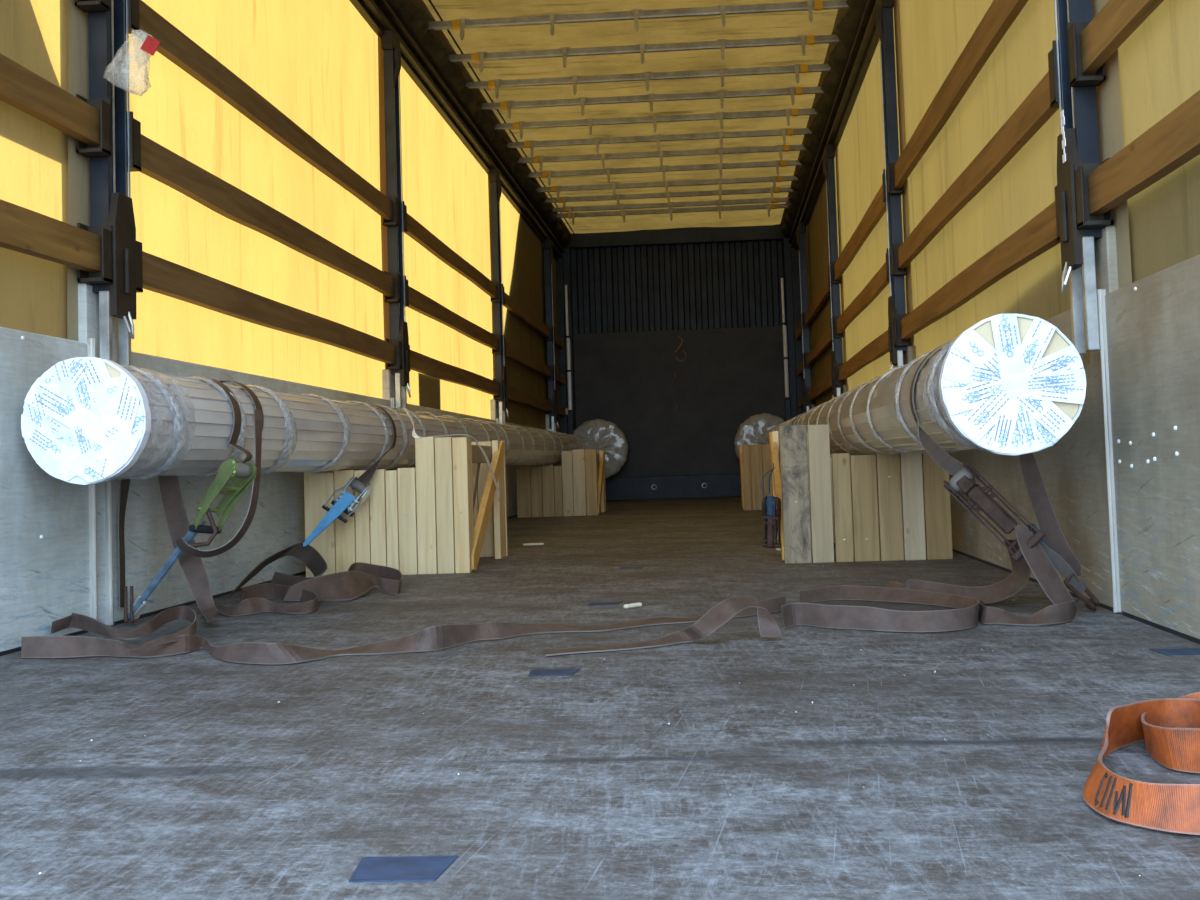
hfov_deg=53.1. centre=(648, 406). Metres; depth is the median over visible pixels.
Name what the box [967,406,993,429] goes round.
print
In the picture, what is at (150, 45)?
plastic bag
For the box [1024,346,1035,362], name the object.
print
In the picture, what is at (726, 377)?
wall
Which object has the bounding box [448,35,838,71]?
bar
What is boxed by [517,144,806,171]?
bar
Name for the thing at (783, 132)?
bar
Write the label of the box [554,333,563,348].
wooden slat
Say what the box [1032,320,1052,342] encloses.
print
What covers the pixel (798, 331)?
wooden slat
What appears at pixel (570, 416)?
rod
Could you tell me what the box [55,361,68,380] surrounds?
print
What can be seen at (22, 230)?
wooden slat
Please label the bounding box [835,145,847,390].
trim
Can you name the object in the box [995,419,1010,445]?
print
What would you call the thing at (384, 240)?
trim
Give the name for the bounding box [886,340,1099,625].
strap
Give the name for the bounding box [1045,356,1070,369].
print
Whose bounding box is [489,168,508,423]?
steel post
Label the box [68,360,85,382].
print
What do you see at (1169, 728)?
strap
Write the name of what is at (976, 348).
print
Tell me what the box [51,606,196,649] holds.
strap
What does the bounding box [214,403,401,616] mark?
strap
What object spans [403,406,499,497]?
strap
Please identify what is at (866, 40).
trim
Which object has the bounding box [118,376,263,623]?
strap
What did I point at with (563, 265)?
trim
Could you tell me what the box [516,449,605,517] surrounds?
cradle
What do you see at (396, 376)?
steel post
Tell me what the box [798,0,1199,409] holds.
curtain
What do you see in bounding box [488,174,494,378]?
trim
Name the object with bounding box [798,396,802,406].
wooden slat
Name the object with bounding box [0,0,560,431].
curtain
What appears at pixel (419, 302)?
wooden slat
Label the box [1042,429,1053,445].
print
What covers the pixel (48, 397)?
print
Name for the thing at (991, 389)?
print
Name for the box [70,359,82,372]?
print
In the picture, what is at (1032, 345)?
print
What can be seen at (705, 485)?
baseboard
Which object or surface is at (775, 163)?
bar
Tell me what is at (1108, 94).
trim
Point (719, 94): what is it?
bar
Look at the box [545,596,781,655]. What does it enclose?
strap
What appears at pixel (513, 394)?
wooden slat
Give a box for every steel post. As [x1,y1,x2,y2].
[75,0,142,631]
[381,29,410,409]
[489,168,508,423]
[543,239,558,431]
[796,223,814,411]
[823,144,846,398]
[875,0,915,369]
[1048,0,1121,612]
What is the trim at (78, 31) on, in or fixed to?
attached to the steel post at (110, 298)
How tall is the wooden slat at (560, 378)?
0.102 m
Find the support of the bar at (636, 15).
attached to the trim at (411, 16)
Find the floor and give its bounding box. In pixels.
[0,497,1199,899]
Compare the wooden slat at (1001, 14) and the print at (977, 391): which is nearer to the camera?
the print at (977, 391)
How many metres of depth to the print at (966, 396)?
2.44 m
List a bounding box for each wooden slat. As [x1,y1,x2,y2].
[0,53,99,145]
[0,199,100,272]
[134,0,392,220]
[139,134,394,297]
[142,251,395,363]
[404,213,496,298]
[409,286,497,349]
[410,350,499,395]
[503,293,549,337]
[506,342,550,377]
[507,385,551,410]
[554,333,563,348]
[556,371,564,383]
[557,404,565,415]
[795,321,802,339]
[797,361,803,375]
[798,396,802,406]
[805,276,830,325]
[806,329,831,365]
[808,374,831,400]
[834,184,887,280]
[836,262,890,333]
[838,330,888,380]
[893,0,1027,189]
[897,71,1058,269]
[900,201,1059,339]
[1080,0,1163,73]
[1087,90,1199,215]
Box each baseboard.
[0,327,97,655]
[395,403,497,423]
[498,419,551,517]
[605,473,740,500]
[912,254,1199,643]
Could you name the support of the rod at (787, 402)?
attached to the wall
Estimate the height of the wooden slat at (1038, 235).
0.102 m
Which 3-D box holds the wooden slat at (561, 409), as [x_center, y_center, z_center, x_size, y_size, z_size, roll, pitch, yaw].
[-0.906,0.027,12.116,0.026,0.102,0.940,-2,-3,3]
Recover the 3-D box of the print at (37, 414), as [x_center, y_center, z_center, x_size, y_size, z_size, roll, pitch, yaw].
[-1.361,0.028,2.672,0.018,0.038,0.002,-2,-3,3]
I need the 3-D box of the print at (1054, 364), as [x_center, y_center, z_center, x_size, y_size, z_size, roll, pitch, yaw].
[0.832,-0.084,2.431,0.037,0.020,0.002,-2,-3,3]
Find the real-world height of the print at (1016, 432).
0.038 m
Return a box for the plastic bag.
[107,33,160,93]
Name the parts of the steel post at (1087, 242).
post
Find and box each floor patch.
[349,855,457,881]
[528,668,580,676]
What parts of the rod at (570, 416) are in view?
rod, rod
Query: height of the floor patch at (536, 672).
0.001 m
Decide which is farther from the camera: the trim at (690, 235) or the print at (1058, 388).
the trim at (690, 235)
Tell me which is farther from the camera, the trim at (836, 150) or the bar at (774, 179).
the bar at (774, 179)
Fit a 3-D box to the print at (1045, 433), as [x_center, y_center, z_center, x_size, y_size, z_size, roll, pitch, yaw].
[0.799,0.044,2.434,0.052,0.063,0.001,-2,-3,3]
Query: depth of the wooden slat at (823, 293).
9.79 m
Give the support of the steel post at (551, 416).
on the floor
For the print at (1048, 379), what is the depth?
2.43 m
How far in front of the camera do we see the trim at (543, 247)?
11.66 m
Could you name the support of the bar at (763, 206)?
attached to the ceiling
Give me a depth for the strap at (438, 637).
2.56 m
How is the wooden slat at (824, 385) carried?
attached to the curtain at (1159, 62)
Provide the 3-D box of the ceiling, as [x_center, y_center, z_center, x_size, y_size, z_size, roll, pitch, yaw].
[-0.038,-2.159,6.932,2.520,0.030,12.225,-2,-3,3]
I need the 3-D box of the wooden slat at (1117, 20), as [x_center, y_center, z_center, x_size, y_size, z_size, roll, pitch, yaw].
[0.946,-0.866,1.629,0.026,0.102,2.275,-2,-3,3]
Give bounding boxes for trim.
[67,0,90,340]
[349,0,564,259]
[378,35,389,384]
[386,0,570,247]
[428,0,574,234]
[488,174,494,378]
[543,247,548,398]
[556,234,575,433]
[570,224,782,249]
[783,235,803,418]
[788,0,878,249]
[806,226,813,403]
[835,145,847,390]
[894,0,914,359]
[1091,0,1131,288]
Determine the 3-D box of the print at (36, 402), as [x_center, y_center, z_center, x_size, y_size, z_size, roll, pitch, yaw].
[-1.365,0.002,2.673,0.042,0.061,0.001,-2,-3,3]
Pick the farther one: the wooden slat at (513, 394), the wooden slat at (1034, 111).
the wooden slat at (513, 394)
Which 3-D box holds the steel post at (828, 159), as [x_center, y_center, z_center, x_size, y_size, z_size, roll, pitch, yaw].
[1.333,-0.558,8.433,0.139,2.580,0.210,-2,-3,3]
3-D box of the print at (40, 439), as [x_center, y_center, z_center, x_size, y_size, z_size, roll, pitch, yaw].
[-1.350,0.074,2.667,0.054,0.048,0.001,-2,-3,3]
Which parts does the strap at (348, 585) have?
wire handle, frame plate, frame plate, handle arm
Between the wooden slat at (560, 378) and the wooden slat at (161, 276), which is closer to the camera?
the wooden slat at (161, 276)
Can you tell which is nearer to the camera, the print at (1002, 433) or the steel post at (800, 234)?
the print at (1002, 433)
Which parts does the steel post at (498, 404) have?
post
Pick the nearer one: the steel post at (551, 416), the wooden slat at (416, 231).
the wooden slat at (416, 231)
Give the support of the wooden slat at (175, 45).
attached to the curtain at (314, 61)
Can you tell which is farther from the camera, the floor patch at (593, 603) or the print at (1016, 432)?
the floor patch at (593, 603)
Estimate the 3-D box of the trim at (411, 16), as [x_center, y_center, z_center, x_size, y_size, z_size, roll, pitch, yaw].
[-1.195,-2.010,6.777,0.158,0.115,12.200,-2,-3,3]
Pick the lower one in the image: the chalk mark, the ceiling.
the chalk mark
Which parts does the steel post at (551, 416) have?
post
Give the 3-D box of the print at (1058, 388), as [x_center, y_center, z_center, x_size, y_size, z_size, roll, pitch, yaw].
[0.838,-0.035,2.428,0.037,0.019,0.002,-2,-3,3]
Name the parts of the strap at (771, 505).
handle arm, frame plate, frame plate, handle arm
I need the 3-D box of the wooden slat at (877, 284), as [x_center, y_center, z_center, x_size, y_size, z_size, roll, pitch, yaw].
[1.249,-0.617,7.037,0.026,0.102,2.670,-2,-3,3]
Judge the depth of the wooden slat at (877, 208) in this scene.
6.86 m
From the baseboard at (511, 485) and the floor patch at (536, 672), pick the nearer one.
the floor patch at (536, 672)
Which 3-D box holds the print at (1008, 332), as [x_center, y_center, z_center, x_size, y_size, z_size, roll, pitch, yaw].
[0.731,-0.140,2.438,0.038,0.058,0.001,-2,-3,3]
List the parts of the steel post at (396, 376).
post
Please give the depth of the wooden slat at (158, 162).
4.08 m
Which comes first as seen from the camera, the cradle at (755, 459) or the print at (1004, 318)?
the print at (1004, 318)
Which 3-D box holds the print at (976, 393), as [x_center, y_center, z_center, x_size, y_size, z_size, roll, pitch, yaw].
[0.675,-0.028,2.440,0.057,0.042,0.001,-2,-3,3]
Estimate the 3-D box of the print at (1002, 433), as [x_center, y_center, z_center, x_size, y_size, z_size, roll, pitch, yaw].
[0.717,0.064,2.432,0.020,0.036,0.002,-2,-3,3]
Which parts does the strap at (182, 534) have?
tension rod, release lever, handle arm, frame plate, frame plate, handle arm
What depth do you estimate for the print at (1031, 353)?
2.44 m
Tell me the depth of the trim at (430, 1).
7.84 m
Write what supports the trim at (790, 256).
attached to the curtain at (1159, 62)
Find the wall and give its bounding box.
[571,240,788,477]
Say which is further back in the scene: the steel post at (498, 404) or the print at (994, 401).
the steel post at (498, 404)
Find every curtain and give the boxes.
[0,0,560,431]
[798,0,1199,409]
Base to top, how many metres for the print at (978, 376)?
0.020 m
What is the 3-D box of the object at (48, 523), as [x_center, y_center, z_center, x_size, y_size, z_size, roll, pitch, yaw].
[-1.487,0.139,1.809,0.044,0.740,2.469,-2,-3,3]
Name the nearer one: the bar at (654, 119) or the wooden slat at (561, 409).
the bar at (654, 119)
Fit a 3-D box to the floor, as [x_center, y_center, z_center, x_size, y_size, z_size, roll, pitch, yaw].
[0.041,0.716,6.532,2.600,0.060,12.500,-2,-3,3]
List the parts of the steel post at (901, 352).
post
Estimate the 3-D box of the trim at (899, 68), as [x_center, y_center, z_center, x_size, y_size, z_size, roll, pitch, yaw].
[1.195,-0.975,5.592,0.001,1.950,0.190,-2,-3,3]
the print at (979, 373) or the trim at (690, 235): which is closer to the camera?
the print at (979, 373)
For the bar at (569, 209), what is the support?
attached to the ceiling
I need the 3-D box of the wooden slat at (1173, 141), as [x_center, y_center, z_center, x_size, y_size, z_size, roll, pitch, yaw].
[0.957,-0.536,1.613,0.026,0.102,2.275,-2,-3,3]
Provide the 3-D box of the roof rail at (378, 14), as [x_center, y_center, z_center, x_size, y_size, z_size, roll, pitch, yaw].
[-1.260,-1.970,6.779,0.105,0.310,12.200,-2,-3,3]
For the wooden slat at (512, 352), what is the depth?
10.09 m
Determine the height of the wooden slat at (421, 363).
0.102 m
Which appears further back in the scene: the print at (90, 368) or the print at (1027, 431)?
the print at (90, 368)
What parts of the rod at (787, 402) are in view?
rod, rod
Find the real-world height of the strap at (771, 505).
0.610 m
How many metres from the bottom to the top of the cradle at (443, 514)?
0.499 m
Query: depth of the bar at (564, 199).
10.86 m
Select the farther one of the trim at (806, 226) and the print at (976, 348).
the trim at (806, 226)
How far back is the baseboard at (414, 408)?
7.01 m
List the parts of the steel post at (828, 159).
post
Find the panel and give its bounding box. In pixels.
[104,348,393,625]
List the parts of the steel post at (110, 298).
post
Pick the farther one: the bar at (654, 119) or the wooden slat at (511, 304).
the wooden slat at (511, 304)
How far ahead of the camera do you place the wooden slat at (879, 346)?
6.84 m
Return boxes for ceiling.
[423,0,837,232]
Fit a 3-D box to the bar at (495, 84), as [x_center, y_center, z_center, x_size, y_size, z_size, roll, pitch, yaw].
[-0.002,-2.032,7.518,2.470,0.133,0.074,-2,-3,3]
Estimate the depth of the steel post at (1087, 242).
2.77 m
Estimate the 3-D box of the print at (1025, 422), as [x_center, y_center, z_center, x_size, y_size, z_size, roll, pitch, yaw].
[0.763,0.040,2.434,0.038,0.057,0.001,-2,-3,3]
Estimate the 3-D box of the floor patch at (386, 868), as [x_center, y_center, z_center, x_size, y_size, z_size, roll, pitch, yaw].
[-0.233,0.435,1.131,0.094,0.001,0.068,-2,-3,3]
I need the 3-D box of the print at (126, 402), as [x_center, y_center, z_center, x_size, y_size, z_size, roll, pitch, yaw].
[-1.155,0.000,2.657,0.045,0.059,0.001,-2,-3,3]
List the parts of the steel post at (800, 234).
post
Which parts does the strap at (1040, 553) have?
handle arm, frame plate, frame plate, handle arm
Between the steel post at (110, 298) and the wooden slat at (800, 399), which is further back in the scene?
the wooden slat at (800, 399)
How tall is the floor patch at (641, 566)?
0.001 m
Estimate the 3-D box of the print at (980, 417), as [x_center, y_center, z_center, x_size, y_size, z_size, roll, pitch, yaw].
[0.676,0.024,2.436,0.031,0.028,0.002,-2,-3,3]
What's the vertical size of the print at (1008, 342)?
0.038 m
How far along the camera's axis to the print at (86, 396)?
2.67 m
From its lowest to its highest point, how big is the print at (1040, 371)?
0.043 m
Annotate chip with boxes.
[523,543,543,545]
[623,602,641,608]
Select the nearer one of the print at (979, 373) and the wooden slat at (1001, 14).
the print at (979, 373)
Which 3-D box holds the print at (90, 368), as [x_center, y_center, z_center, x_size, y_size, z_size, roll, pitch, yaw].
[-1.242,-0.077,2.671,0.044,0.056,0.001,-2,-3,3]
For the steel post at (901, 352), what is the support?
on the floor
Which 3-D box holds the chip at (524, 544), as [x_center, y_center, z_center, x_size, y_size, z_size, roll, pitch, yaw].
[-0.553,0.661,5.766,0.100,0.010,0.016,-2,-3,-3]
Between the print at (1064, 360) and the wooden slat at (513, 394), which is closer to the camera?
the print at (1064, 360)
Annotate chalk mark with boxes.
[673,336,685,410]
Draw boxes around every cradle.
[304,437,507,577]
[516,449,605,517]
[739,444,771,510]
[769,424,952,563]
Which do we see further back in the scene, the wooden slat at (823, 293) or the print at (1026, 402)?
the wooden slat at (823, 293)
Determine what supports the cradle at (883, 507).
on the floor
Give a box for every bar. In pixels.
[427,0,848,40]
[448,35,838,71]
[466,64,830,98]
[481,86,823,118]
[494,108,817,138]
[506,128,811,156]
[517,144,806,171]
[528,160,801,185]
[536,176,797,199]
[544,187,793,209]
[551,197,789,219]
[553,203,790,224]
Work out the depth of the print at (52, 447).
2.66 m
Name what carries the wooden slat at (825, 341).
attached to the curtain at (1159, 62)
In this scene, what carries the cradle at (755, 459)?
on the floor
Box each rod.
[564,285,573,433]
[781,278,790,421]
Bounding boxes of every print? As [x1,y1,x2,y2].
[28,394,44,420]
[30,429,52,449]
[34,411,40,426]
[37,386,61,408]
[47,442,60,453]
[51,395,73,416]
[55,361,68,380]
[67,395,74,410]
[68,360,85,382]
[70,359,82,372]
[75,429,90,453]
[77,382,94,405]
[77,425,84,441]
[78,380,85,393]
[82,360,99,383]
[83,393,90,408]
[84,468,97,479]
[117,393,135,419]
[962,392,979,400]
[966,383,994,403]
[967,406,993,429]
[968,382,995,400]
[970,342,983,355]
[972,366,990,381]
[974,372,991,380]
[974,411,988,424]
[979,368,999,383]
[982,389,1008,414]
[987,385,1002,393]
[994,415,1011,440]
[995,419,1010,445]
[998,429,1006,446]
[999,323,1017,351]
[1000,313,1008,331]
[1005,339,1012,356]
[1013,429,1020,446]
[1016,413,1034,439]
[1017,393,1041,412]
[1023,345,1040,367]
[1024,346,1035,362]
[1024,428,1031,445]
[1027,340,1038,355]
[1028,376,1056,388]
[1028,396,1042,409]
[1030,361,1055,381]
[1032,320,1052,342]
[1036,424,1054,442]
[1040,408,1064,431]
[1041,380,1066,398]
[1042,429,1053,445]
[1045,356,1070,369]
[1045,376,1063,383]
[1049,374,1075,386]
[1050,360,1067,369]
[1054,384,1071,393]
[1060,356,1077,365]
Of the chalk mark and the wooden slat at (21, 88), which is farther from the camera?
the chalk mark
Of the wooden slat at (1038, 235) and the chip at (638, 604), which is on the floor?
the chip at (638, 604)
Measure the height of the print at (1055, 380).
0.025 m
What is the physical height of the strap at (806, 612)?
0.052 m
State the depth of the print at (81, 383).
2.67 m
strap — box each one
[21,596,785,663]
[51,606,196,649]
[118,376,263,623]
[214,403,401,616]
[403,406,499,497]
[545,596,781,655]
[761,411,806,547]
[781,585,978,632]
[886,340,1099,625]
[1083,692,1199,834]
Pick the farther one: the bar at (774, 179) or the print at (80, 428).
the bar at (774, 179)
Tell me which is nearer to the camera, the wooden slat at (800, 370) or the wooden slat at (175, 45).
the wooden slat at (175, 45)

